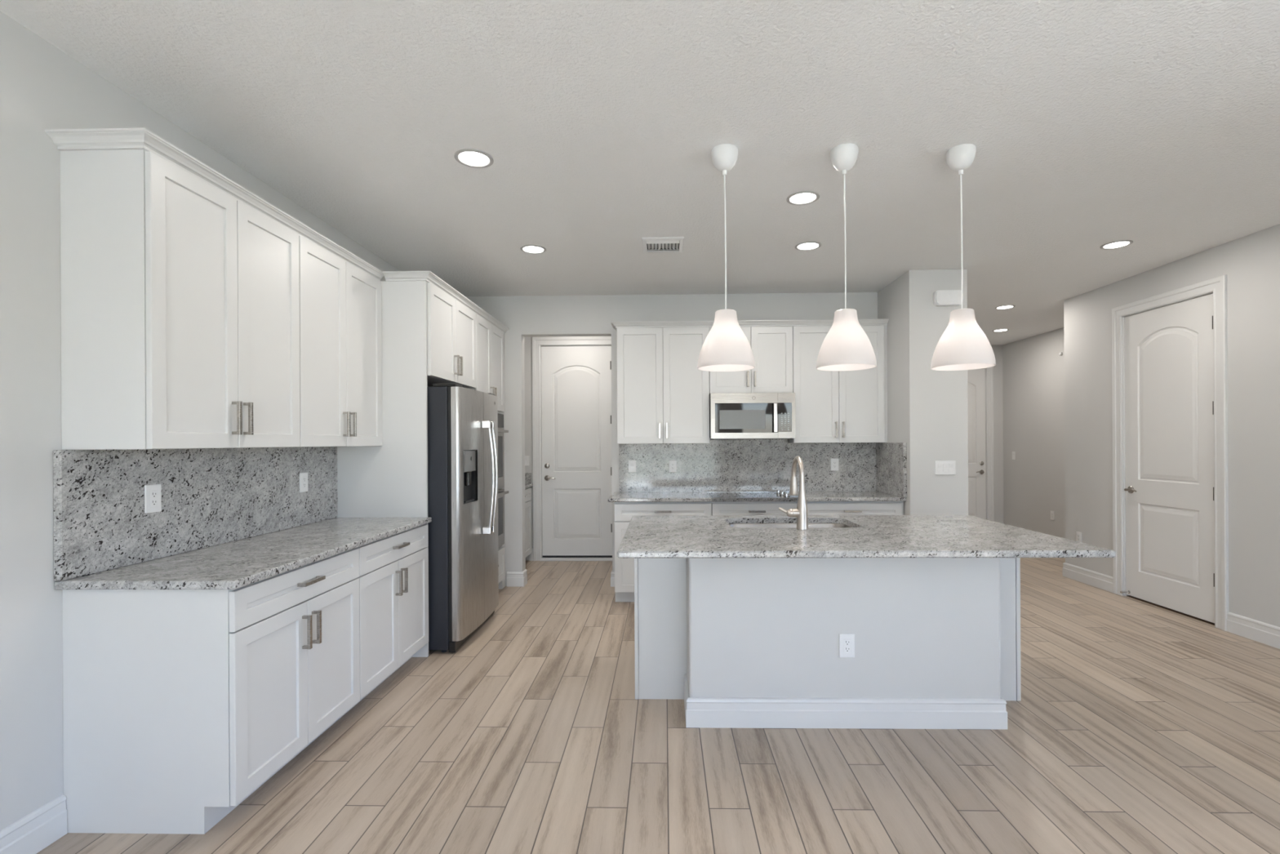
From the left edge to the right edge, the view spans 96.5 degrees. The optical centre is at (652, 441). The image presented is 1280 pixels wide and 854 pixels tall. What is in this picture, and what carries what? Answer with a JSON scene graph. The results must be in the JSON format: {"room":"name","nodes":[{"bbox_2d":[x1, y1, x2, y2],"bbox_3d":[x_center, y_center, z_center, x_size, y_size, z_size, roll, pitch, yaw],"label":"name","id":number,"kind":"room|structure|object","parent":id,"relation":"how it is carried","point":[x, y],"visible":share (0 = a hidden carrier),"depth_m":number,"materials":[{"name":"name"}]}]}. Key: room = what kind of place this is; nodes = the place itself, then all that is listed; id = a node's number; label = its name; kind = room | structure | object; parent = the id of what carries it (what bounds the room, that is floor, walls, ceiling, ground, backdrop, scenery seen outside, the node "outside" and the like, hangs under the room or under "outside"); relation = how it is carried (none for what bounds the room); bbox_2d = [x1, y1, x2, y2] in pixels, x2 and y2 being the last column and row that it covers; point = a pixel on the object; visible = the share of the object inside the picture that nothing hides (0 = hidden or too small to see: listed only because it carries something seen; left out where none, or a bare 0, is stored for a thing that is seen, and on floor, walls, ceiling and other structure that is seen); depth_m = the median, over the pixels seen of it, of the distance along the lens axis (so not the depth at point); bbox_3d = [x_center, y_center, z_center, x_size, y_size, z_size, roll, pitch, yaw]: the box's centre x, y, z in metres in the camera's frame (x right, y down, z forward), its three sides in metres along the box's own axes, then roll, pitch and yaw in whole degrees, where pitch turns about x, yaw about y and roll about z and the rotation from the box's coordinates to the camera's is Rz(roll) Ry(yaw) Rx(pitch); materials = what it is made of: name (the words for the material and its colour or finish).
{"room":"kitchen","nodes":[
{"label":"kitchen","id":0,"kind":"room"},
{"bbox_2d":[0,11,399,830],"bbox_3d":[-2.204,-0.002,1.109,0.120,2.816,11.565,0,0,1],"label":"wall","id":1,"kind":"structure","parent":0,"point":[42,87],"depth_m":1.97,"materials":[{"name":"paint"}]},
{"bbox_2d":[0,794,66,853],"bbox_3d":[-2.179,1.335,-1.250,0.017,0.140,6.607,0,0,1],"label":"baseboard","id":2,"kind":"structure","parent":1,"relation":"attached to","point":[33,833],"depth_m":1.96,"materials":[{"name":"paint"}]},
{"bbox_2d":[60,149,300,449],"bbox_3d":[-1.934,-0.510,2.471,0.365,1.075,0.841,0,0,1],"label":"upper cabinet","id":3,"kind":"object","parent":1,"relation":"attached to","point":[180,299],"visible":1,"depth_m":2.14,"materials":[{"name":"paint"}]},
{"bbox_2d":[44,128,509,333],"bbox_3d":[-1.759,-1.073,3.777,0.666,0.048,3.560,0,0,1],"label":"crown molding","id":4,"kind":"structure","parent":3,"relation":"attached to","point":[98,139],"depth_m":2.38,"materials":[{"name":"paint"}]},
{"bbox_2d":[53,446,337,580],"bbox_3d":[-2.089,0.261,2.881,0.030,0.464,1.713,0,0,1],"label":"backsplash","id":5,"kind":"structure","parent":1,"relation":"attached to","point":[211,496],"depth_m":2.49,"materials":[{"name":"stone"}]},
{"bbox_2d":[144,484,161,513],"bbox_3d":[-2.080,0.236,2.384,0.008,0.116,0.075,0,0,1],"label":"wall outlet","id":6,"kind":"object","parent":5,"relation":"attached to","point":[153,493],"visible":1,"depth_m":2.38,"materials":[{"name":"white plastic"}]},
{"bbox_2d":[150,489,157,506],"bbox_3d":[-2.077,0.236,2.384,0.002,0.067,0.033,0,0,1],"label":"receptacle","id":7,"kind":"object","parent":6,"relation":"attached to","point":[153,493],"depth_m":2.38,"materials":[{"name":"white plastic"}]},
{"bbox_2d":[299,471,307,492],"bbox_3d":[-2.059,0.239,3.380,0.008,0.116,0.075,0,0,1],"label":"wall outlet","id":8,"kind":"object","parent":5,"relation":"attached to","point":[303,476],"visible":1,"depth_m":3.37,"materials":[{"name":"white plastic"}]},
{"bbox_2d":[302,476,306,488],"bbox_3d":[-2.056,0.239,3.380,0.002,0.067,0.033,0,0,1],"label":"receptacle","id":9,"kind":"object","parent":8,"relation":"attached to","point":[304,477],"depth_m":3.38,"materials":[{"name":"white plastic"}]},
{"bbox_2d":[296,235,382,447],"bbox_3d":[-1.916,-0.510,3.313,0.365,1.075,0.841,0,0,1],"label":"upper cabinet","id":10,"kind":"object","parent":1,"relation":"attached to","point":[340,304],"visible":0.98,"depth_m":3.24,"materials":[{"name":"paint"}]},
{"bbox_2d":[426,281,476,388],"bbox_3d":[-1.744,-0.742,4.208,0.675,0.614,0.916,0,0,1],"label":"upper cabinet","id":11,"kind":"object","parent":1,"relation":"attached to","point":[451,325],"visible":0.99,"depth_m":4.11,"materials":[{"name":"paint"}]},
{"bbox_2d":[524,336,571,559],"bbox_3d":[-1.140,-0.008,6.298,1.787,2.816,1.265,0,0,1],"label":"wall","id":12,"kind":"structure","parent":0,"point":[527,340],"depth_m":6.76,"materials":[{"name":"paint"}]},
{"bbox_2d":[524,455,528,465],"bbox_3d":[-1.491,0.224,6.753,0.075,0.116,0.010,0,0,1],"label":"light switch","id":13,"kind":"object","parent":12,"relation":"attached to","point":[526,457],"visible":0.57,"depth_m":6.75,"materials":[{"name":"white plastic"}]},
{"bbox_2d":[524,472,531,483],"bbox_3d":[-1.724,0.429,6.751,0.594,0.122,0.023,0,0,1],"label":"backsplash","id":14,"kind":"structure","parent":12,"relation":"attached to","point":[527,475],"depth_m":6.73,"materials":[{"name":"stone"}]},
{"bbox_2d":[528,548,533,560],"bbox_3d":[-1.426,1.331,6.748,0.048,0.140,0.017,0,0,1],"label":"baseboard","id":15,"kind":"structure","parent":12,"relation":"attached to","point":[531,555],"depth_m":6.74,"materials":[{"name":"paint"}]},
{"bbox_2d":[532,336,612,560],"bbox_3d":[-0.889,0.081,6.780,1.041,2.636,0.160,0,0,1],"label":"door","id":16,"kind":"structure","parent":12,"relation":"in","point":[571,376],"depth_m":6.76,"materials":[{"name":"paint"}]},
{"bbox_2d":[0,0,1279,345],"bbox_3d":[1.540,-1.490,2.243,9.400,0.120,14.050,0,0,1],"label":"ceiling","id":17,"kind":"structure","parent":0,"point":[1154,125],"depth_m":2.57,"materials":[{"name":"paint"}]},
{"bbox_2d":[453,148,493,168],"bbox_3d":[-0.890,-1.414,2.857,0.188,0.006,0.188,0,0,1],"label":"recessed light","id":18,"kind":"object","parent":17,"relation":"in","point":[470,157],"visible":1,"depth_m":2.85,"materials":[{"name":"white plastic"}]},
{"bbox_2d":[520,244,546,253],"bbox_3d":[-0.874,-1.414,4.204,0.188,0.006,0.188,0,0,1],"label":"recessed light","id":19,"kind":"object","parent":17,"relation":"in","point":[531,249],"visible":1,"depth_m":4.20,"materials":[{"name":"white plastic"}]},
{"bbox_2d":[641,236,684,253],"bbox_3d":[0.079,-1.414,4.124,0.294,0.016,0.310,0,0,1],"label":"ceiling vent","id":20,"kind":"object","parent":17,"relation":"in","point":[657,244],"visible":1,"depth_m":4.10,"materials":[{"name":"white plastic"}]},
{"bbox_2d":[697,143,755,371],"bbox_3d":[0.359,-0.892,2.793,0.281,1.064,0.281,0,0,1],"label":"pendant light","id":21,"kind":"object","parent":17,"relation":"hanging from","point":[726,347],"visible":1,"depth_m":2.73,"materials":[{"name":"white ceramic"}]},
{"bbox_2d":[786,191,819,204],"bbox_3d":[0.881,-1.423,3.342,0.188,0.006,0.188,0,0,1],"label":"recessed light","id":22,"kind":"object","parent":17,"relation":"in","point":[802,197],"visible":1,"depth_m":3.33,"materials":[{"name":"white plastic"}]},
{"bbox_2d":[795,241,821,250],"bbox_3d":[1.136,-1.425,4.165,0.188,0.006,0.188,0,0,1],"label":"recessed light","id":23,"kind":"object","parent":17,"relation":"in","point":[806,246],"visible":1,"depth_m":4.16,"materials":[{"name":"white plastic"}]},
{"bbox_2d":[816,143,876,371],"bbox_3d":[0.945,-0.895,2.796,0.281,1.064,0.281,0,0,1],"label":"pendant light","id":24,"kind":"object","parent":17,"relation":"hanging from","point":[846,346],"visible":1,"depth_m":2.74,"materials":[{"name":"white ceramic"}]},
{"bbox_2d":[930,143,995,370],"bbox_3d":[1.519,-0.898,2.803,0.281,1.064,0.281,0,0,1],"label":"pendant light","id":25,"kind":"object","parent":17,"relation":"hanging from","point":[963,344],"visible":1,"depth_m":2.75,"materials":[{"name":"white ceramic"}]},
{"bbox_2d":[992,328,1008,332],"bbox_3d":[4.510,-1.443,7.396,0.188,0.006,0.188,0,0,1],"label":"recessed light","id":26,"kind":"object","parent":17,"relation":"in","point":[997,330],"visible":1,"depth_m":7.38,"materials":[{"name":"white"}]},
{"bbox_2d":[995,304,1015,309],"bbox_3d":[3.773,-1.439,6.111,0.188,0.006,0.188,0,0,1],"label":"recessed light","id":27,"kind":"object","parent":17,"relation":"in","point":[1002,307],"visible":1,"depth_m":6.11,"materials":[{"name":"white"}]},
{"bbox_2d":[1100,240,1133,249],"bbox_3d":[3.388,-1.437,4.171,0.188,0.006,0.188,0,0,1],"label":"recessed light","id":28,"kind":"object","parent":17,"relation":"in","point":[1117,244],"visible":1,"depth_m":4.16,"materials":[{"name":"white plastic"}]},
{"bbox_2d":[36,557,1279,853],"bbox_3d":[1.556,1.436,2.243,9.400,0.100,14.050,0,0,1],"label":"floor","id":29,"kind":"structure","parent":0,"point":[1136,726],"depth_m":2.47,"materials":[{"name":"brown wood"}]},
{"bbox_2d":[62,547,359,834],"bbox_3d":[-1.778,0.964,2.468,0.663,0.879,0.841,0,0,1],"label":"base cabinet","id":30,"kind":"object","parent":29,"relation":"on","point":[179,705],"visible":1,"depth_m":2.05,"materials":[{"name":"paint"}]},
{"bbox_2d":[54,516,431,589],"bbox_3d":[-1.777,0.507,2.874,0.651,0.032,1.713,0,0,1],"label":"countertop","id":31,"kind":"structure","parent":30,"relation":"on","point":[233,565],"depth_m":2.40,"materials":[{"name":"stone"}]},
{"bbox_2d":[337,280,428,657],"bbox_3d":[-1.778,0.177,3.740,0.616,2.452,0.018,0,0,1],"label":"panel","id":32,"kind":"object","parent":29,"relation":"on","point":[389,479],"visible":0.5,"depth_m":3.73,"materials":[{"name":"paint"}]},
{"bbox_2d":[338,524,428,719],"bbox_3d":[-1.760,0.964,3.310,0.663,0.879,0.841,0,0,1],"label":"base cabinet","id":33,"kind":"object","parent":29,"relation":"on","point":[393,577],"visible":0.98,"depth_m":3.23,"materials":[{"name":"paint"}]},
{"bbox_2d":[426,383,498,652],"bbox_3d":[-1.567,0.508,4.213,0.862,1.788,0.888,0,0,1],"label":"refrigerator","id":34,"kind":"object","parent":29,"relation":"on","point":[463,422],"visible":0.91,"depth_m":3.79,"materials":[{"name":"grey metal"}]},
{"bbox_2d":[471,314,505,589],"bbox_3d":[-1.720,0.177,5.111,0.675,2.452,0.889,0,0,1],"label":"tall cabinet","id":35,"kind":"object","parent":29,"relation":"on","point":[490,341],"visible":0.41,"depth_m":5.10,"materials":[{"name":"paint"}]},
{"bbox_2d":[497,413,508,548],"bbox_3d":[-1.651,0.365,5.069,0.578,1.256,0.753,0,0,1],"label":"wall oven","id":36,"kind":"object","parent":35,"relation":"in","point":[501,492],"visible":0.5,"depth_m":5.32,"materials":[{"name":"silver metal"}]},
{"bbox_2d":[524,487,531,557],"bbox_3d":[-1.709,0.964,6.213,0.638,0.879,1.019,0,0,1],"label":"base cabinet","id":37,"kind":"object","parent":29,"relation":"on","point":[527,491],"visible":0.11,"depth_m":6.57,"materials":[{"name":"paint"}]},
{"bbox_2d":[524,483,533,488],"bbox_3d":[-1.725,0.507,6.221,0.614,0.032,1.083,0,0,1],"label":"countertop","id":38,"kind":"structure","parent":37,"relation":"on","point":[526,485],"depth_m":6.57,"materials":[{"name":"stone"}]},
{"bbox_2d":[614,502,711,601],"bbox_3d":[0.101,0.954,5.199,0.840,0.879,0.639,0,0,1],"label":"base cabinet","id":39,"kind":"object","parent":29,"relation":"on","point":[624,511],"visible":0.39,"depth_m":4.92,"materials":[{"name":"paint"}]},
{"bbox_2d":[608,491,906,502],"bbox_3d":[0.893,0.493,5.185,2.536,0.032,0.633,0,0,1],"label":"countertop","id":40,"kind":"structure","parent":39,"relation":"on","point":[686,496],"depth_m":4.91,"materials":[{"name":"stone"}]},
{"bbox_2d":[706,489,798,498],"bbox_3d":[0.894,0.459,5.090,0.773,0.035,0.553,0,0,1],"label":"cooktop","id":41,"kind":"object","parent":40,"relation":"in","point":[778,494],"visible":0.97,"depth_m":5.03,"materials":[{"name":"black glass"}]},
{"bbox_2d":[711,501,797,515],"bbox_3d":[0.903,0.950,5.182,0.763,0.879,0.639,0,0,1],"label":"base cabinet","id":42,"kind":"object","parent":29,"relation":"on","point":[723,508],"visible":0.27,"depth_m":4.90,"materials":[{"name":"paint"}]},
{"bbox_2d":[634,557,1021,728],"bbox_3d":[0.940,0.949,3.235,2.064,0.879,0.929,0,0,1],"label":"kitchen island","id":43,"kind":"object","parent":29,"relation":"on","point":[744,642],"visible":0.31,"depth_m":2.79,"materials":[{"name":"paint"}]},
{"bbox_2d":[839,633,854,657],"bbox_3d":[0.950,0.992,2.782,0.075,0.116,0.008,0,0,1],"label":"wall outlet","id":44,"kind":"object","parent":43,"relation":"attached to","point":[846,641],"visible":1,"depth_m":2.78,"materials":[{"name":"white plastic"}]},
{"bbox_2d":[844,639,850,653],"bbox_3d":[0.949,0.992,2.779,0.033,0.067,0.002,0,0,1],"label":"receptacle","id":45,"kind":"object","parent":44,"relation":"attached to","point":[846,642],"depth_m":2.78,"materials":[{"name":"white plastic"}]},
{"bbox_2d":[617,515,1115,558],"bbox_3d":[0.942,0.493,3.108,2.172,0.032,1.214,0,0,1],"label":"island countertop","id":46,"kind":"structure","parent":43,"relation":"on","point":[868,535],"depth_m":2.79,"materials":[{"name":"stone"}]},
{"bbox_2d":[728,523,851,528],"bbox_3d":[0.817,0.608,3.384,0.780,0.195,0.450,0,0,1],"label":"sink","id":47,"kind":"object","parent":46,"relation":"in","point":[735,525],"visible":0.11,"depth_m":3.59,"materials":[{"name":"silver metal"}]},
{"bbox_2d":[778,455,808,529],"bbox_3d":[0.777,0.278,3.228,0.155,0.398,0.250,0,0,1],"label":"faucet","id":48,"kind":"object","parent":46,"relation":"on","point":[801,513],"visible":1,"depth_m":3.12,"materials":[{"name":"silver metal"}]},
{"bbox_2d":[806,501,903,515],"bbox_3d":[1.724,0.945,5.164,0.878,0.879,0.639,0,0,1],"label":"base cabinet","id":49,"kind":"object","parent":29,"relation":"on","point":[814,508],"visible":0.23,"depth_m":4.88,"materials":[{"name":"paint"}]},
{"bbox_2d":[465,292,877,586],"bbox_3d":[0.059,-0.014,5.580,4.217,2.816,0.120,0,0,1],"label":"wall","id":50,"kind":"structure","parent":0,"point":[531,316],"depth_m":5.54,"materials":[{"name":"paint"}]},
{"bbox_2d":[506,568,614,586],"bbox_3d":[-0.861,1.329,5.591,1.092,0.140,0.137,0,0,1],"label":"baseboard","id":51,"kind":"structure","parent":50,"relation":"attached to","point":[514,579],"depth_m":5.53,"materials":[{"name":"paint"}]},
{"bbox_2d":[616,326,709,444],"bbox_3d":[0.103,-0.521,5.372,0.853,1.075,0.292,0,0,1],"label":"upper cabinet","id":52,"kind":"object","parent":50,"relation":"attached to","point":[663,397],"visible":1,"depth_m":5.27,"materials":[{"name":"paint"}]},
{"bbox_2d":[610,318,888,329],"bbox_3d":[0.889,-1.087,5.360,2.533,0.048,0.284,0,0,1],"label":"crown molding","id":53,"kind":"structure","parent":52,"relation":"attached to","point":[615,325],"depth_m":5.24,"materials":[{"name":"paint"}]},
{"bbox_2d":[618,439,876,492],"bbox_3d":[0.909,0.225,5.486,2.453,0.502,0.030,0,0,1],"label":"backsplash","id":54,"kind":"structure","parent":50,"relation":"attached to","point":[718,464],"depth_m":5.47,"materials":[{"name":"stone"}]},
{"bbox_2d":[628,460,635,472],"bbox_3d":[-0.191,0.235,5.489,0.075,0.116,0.010,0,0,1],"label":"light switch","id":55,"kind":"object","parent":54,"relation":"attached to","point":[632,464],"visible":1,"depth_m":5.49,"materials":[{"name":"white plastic"}]},
{"bbox_2d":[668,460,676,472],"bbox_3d":[0.199,0.235,5.482,0.075,0.116,0.008,0,0,1],"label":"wall outlet","id":56,"kind":"object","parent":54,"relation":"attached to","point":[672,464],"visible":1,"depth_m":5.48,"materials":[{"name":"white plastic"}]},
{"bbox_2d":[671,462,674,470],"bbox_3d":[0.198,0.235,5.479,0.033,0.067,0.002,0,0,1],"label":"receptacle","id":57,"kind":"object","parent":56,"relation":"attached to","point":[672,464],"depth_m":5.48,"materials":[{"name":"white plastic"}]},
{"bbox_2d":[831,457,838,470],"bbox_3d":[1.741,0.216,5.449,0.075,0.116,0.008,0,0,1],"label":"wall outlet","id":58,"kind":"object","parent":54,"relation":"attached to","point":[834,462],"visible":1,"depth_m":5.45,"materials":[{"name":"white plastic"}]},
{"bbox_2d":[833,461,836,467],"bbox_3d":[1.741,0.216,5.446,0.033,0.067,0.002,0,0,1],"label":"receptacle","id":59,"kind":"object","parent":58,"relation":"attached to","point":[834,462],"depth_m":5.45,"materials":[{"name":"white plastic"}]},
{"bbox_2d":[709,325,792,394],"bbox_3d":[0.911,-0.755,5.355,0.764,0.616,0.292,0,0,1],"label":"upper cabinet","id":60,"kind":"object","parent":50,"relation":"attached to","point":[771,347],"visible":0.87,"depth_m":5.25,"materials":[{"name":"paint"}]},
{"bbox_2d":[709,392,795,439],"bbox_3d":[0.912,-0.233,5.290,0.761,0.417,0.356,0,0,1],"label":"microwave","id":61,"kind":"object","parent":60,"relation":"attached to","point":[734,415],"visible":1,"depth_m":5.15,"materials":[{"name":"silver metal"}]},
{"bbox_2d":[787,324,887,443],"bbox_3d":[1.727,-0.530,5.338,0.864,1.075,0.292,0,0,1],"label":"upper cabinet","id":62,"kind":"object","parent":50,"relation":"attached to","point":[843,406],"visible":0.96,"depth_m":5.23,"materials":[{"name":"paint"}]},
{"bbox_2d":[877,269,968,515],"bbox_3d":[2.431,-0.027,6.688,0.478,2.816,3.852,0,0,1],"label":"wall","id":63,"kind":"structure","parent":0,"point":[927,408],"depth_m":4.77,"materials":[{"name":"paint"}]},
{"bbox_2d":[875,442,906,497],"bbox_3d":[2.145,0.238,5.152,0.030,0.464,0.645,0,0,1],"label":"backsplash","id":64,"kind":"structure","parent":63,"relation":"attached to","point":[891,457],"depth_m":5.07,"materials":[{"name":"stone"}]},
{"bbox_2d":[934,460,955,474],"bbox_3d":[2.441,0.215,4.756,0.169,0.116,0.010,0,0,1],"label":"light switch","id":65,"kind":"object","parent":63,"relation":"attached to","point":[941,467],"visible":1,"depth_m":4.75,"materials":[{"name":"white plastic"}]},
{"bbox_2d":[933,289,961,306],"bbox_3d":[2.456,-1.193,4.738,0.232,0.124,0.046,0,0,1],"label":"door chime","id":66,"kind":"object","parent":63,"relation":"attached to","point":[940,297],"visible":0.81,"depth_m":4.72,"materials":[{"name":"white plastic"}]},
{"bbox_2d":[991,345,1003,523],"bbox_3d":[3.984,-0.035,8.671,2.544,2.816,0.180,0,0,1],"label":"wall","id":67,"kind":"structure","parent":0,"point":[997,349],"depth_m":8.56,"materials":[{"name":"paint"}]},
{"bbox_2d":[967,366,994,521],"bbox_3d":[4.578,0.086,8.605,1.060,2.568,0.158,0,0,1],"label":"door","id":68,"kind":"structure","parent":67,"relation":"in","point":[980,381],"depth_m":8.57,"materials":[{"name":"paint"}]},
{"bbox_2d":[1002,327,1065,538],"bbox_3d":[5.286,-0.042,7.243,0.120,2.816,2.861,0,0,1],"label":"wall","id":69,"kind":"structure","parent":0,"point":[1033,368],"depth_m":7.82,"materials":[{"name":"paint"}]},
{"bbox_2d":[1012,451,1015,459],"bbox_3d":[5.244,0.200,8.291,0.010,0.116,0.075,0,0,1],"label":"light switch","id":70,"kind":"object","parent":69,"relation":"attached to","point":[1013,452],"visible":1,"depth_m":8.28,"materials":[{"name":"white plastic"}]},
{"bbox_2d":[1050,511,1054,519],"bbox_3d":[5.231,0.961,7.469,0.008,0.116,0.075,0,0,1],"label":"wall outlet","id":71,"kind":"object","parent":69,"relation":"attached to","point":[1052,513],"visible":1,"depth_m":7.46,"materials":[{"name":"white plastic"}]},
{"bbox_2d":[1063,223,1279,626],"bbox_3d":[4.650,-0.039,0.503,1.105,2.816,10.643,0,0,1],"label":"wall","id":72,"kind":"structure","parent":0,"point":[1251,263],"depth_m":4.09,"materials":[{"name":"paint"}]},
{"bbox_2d":[1075,531,1081,542],"bbox_3d":[4.207,0.944,5.634,0.008,0.116,0.075,0,0,1],"label":"wall outlet","id":73,"kind":"object","parent":72,"relation":"attached to","point":[1078,535],"visible":0.84,"depth_m":5.63,"materials":[{"name":"white plastic"}]},
{"bbox_2d":[1111,275,1228,631],"bbox_3d":[4.226,0.080,4.665,0.202,2.583,1.046,0,0,1],"label":"door","id":74,"kind":"structure","parent":72,"relation":"in","point":[1170,348],"depth_m":4.60,"materials":[{"name":"paint"}]},
{"bbox_2d":[1062,562,1279,648],"bbox_3d":[4.590,1.300,0.573,1.002,0.140,10.540,0,0,1],"label":"baseboard","id":75,"kind":"structure","parent":72,"relation":"attached to","point":[1268,634],"depth_m":4.08,"materials":[{"name":"paint"}]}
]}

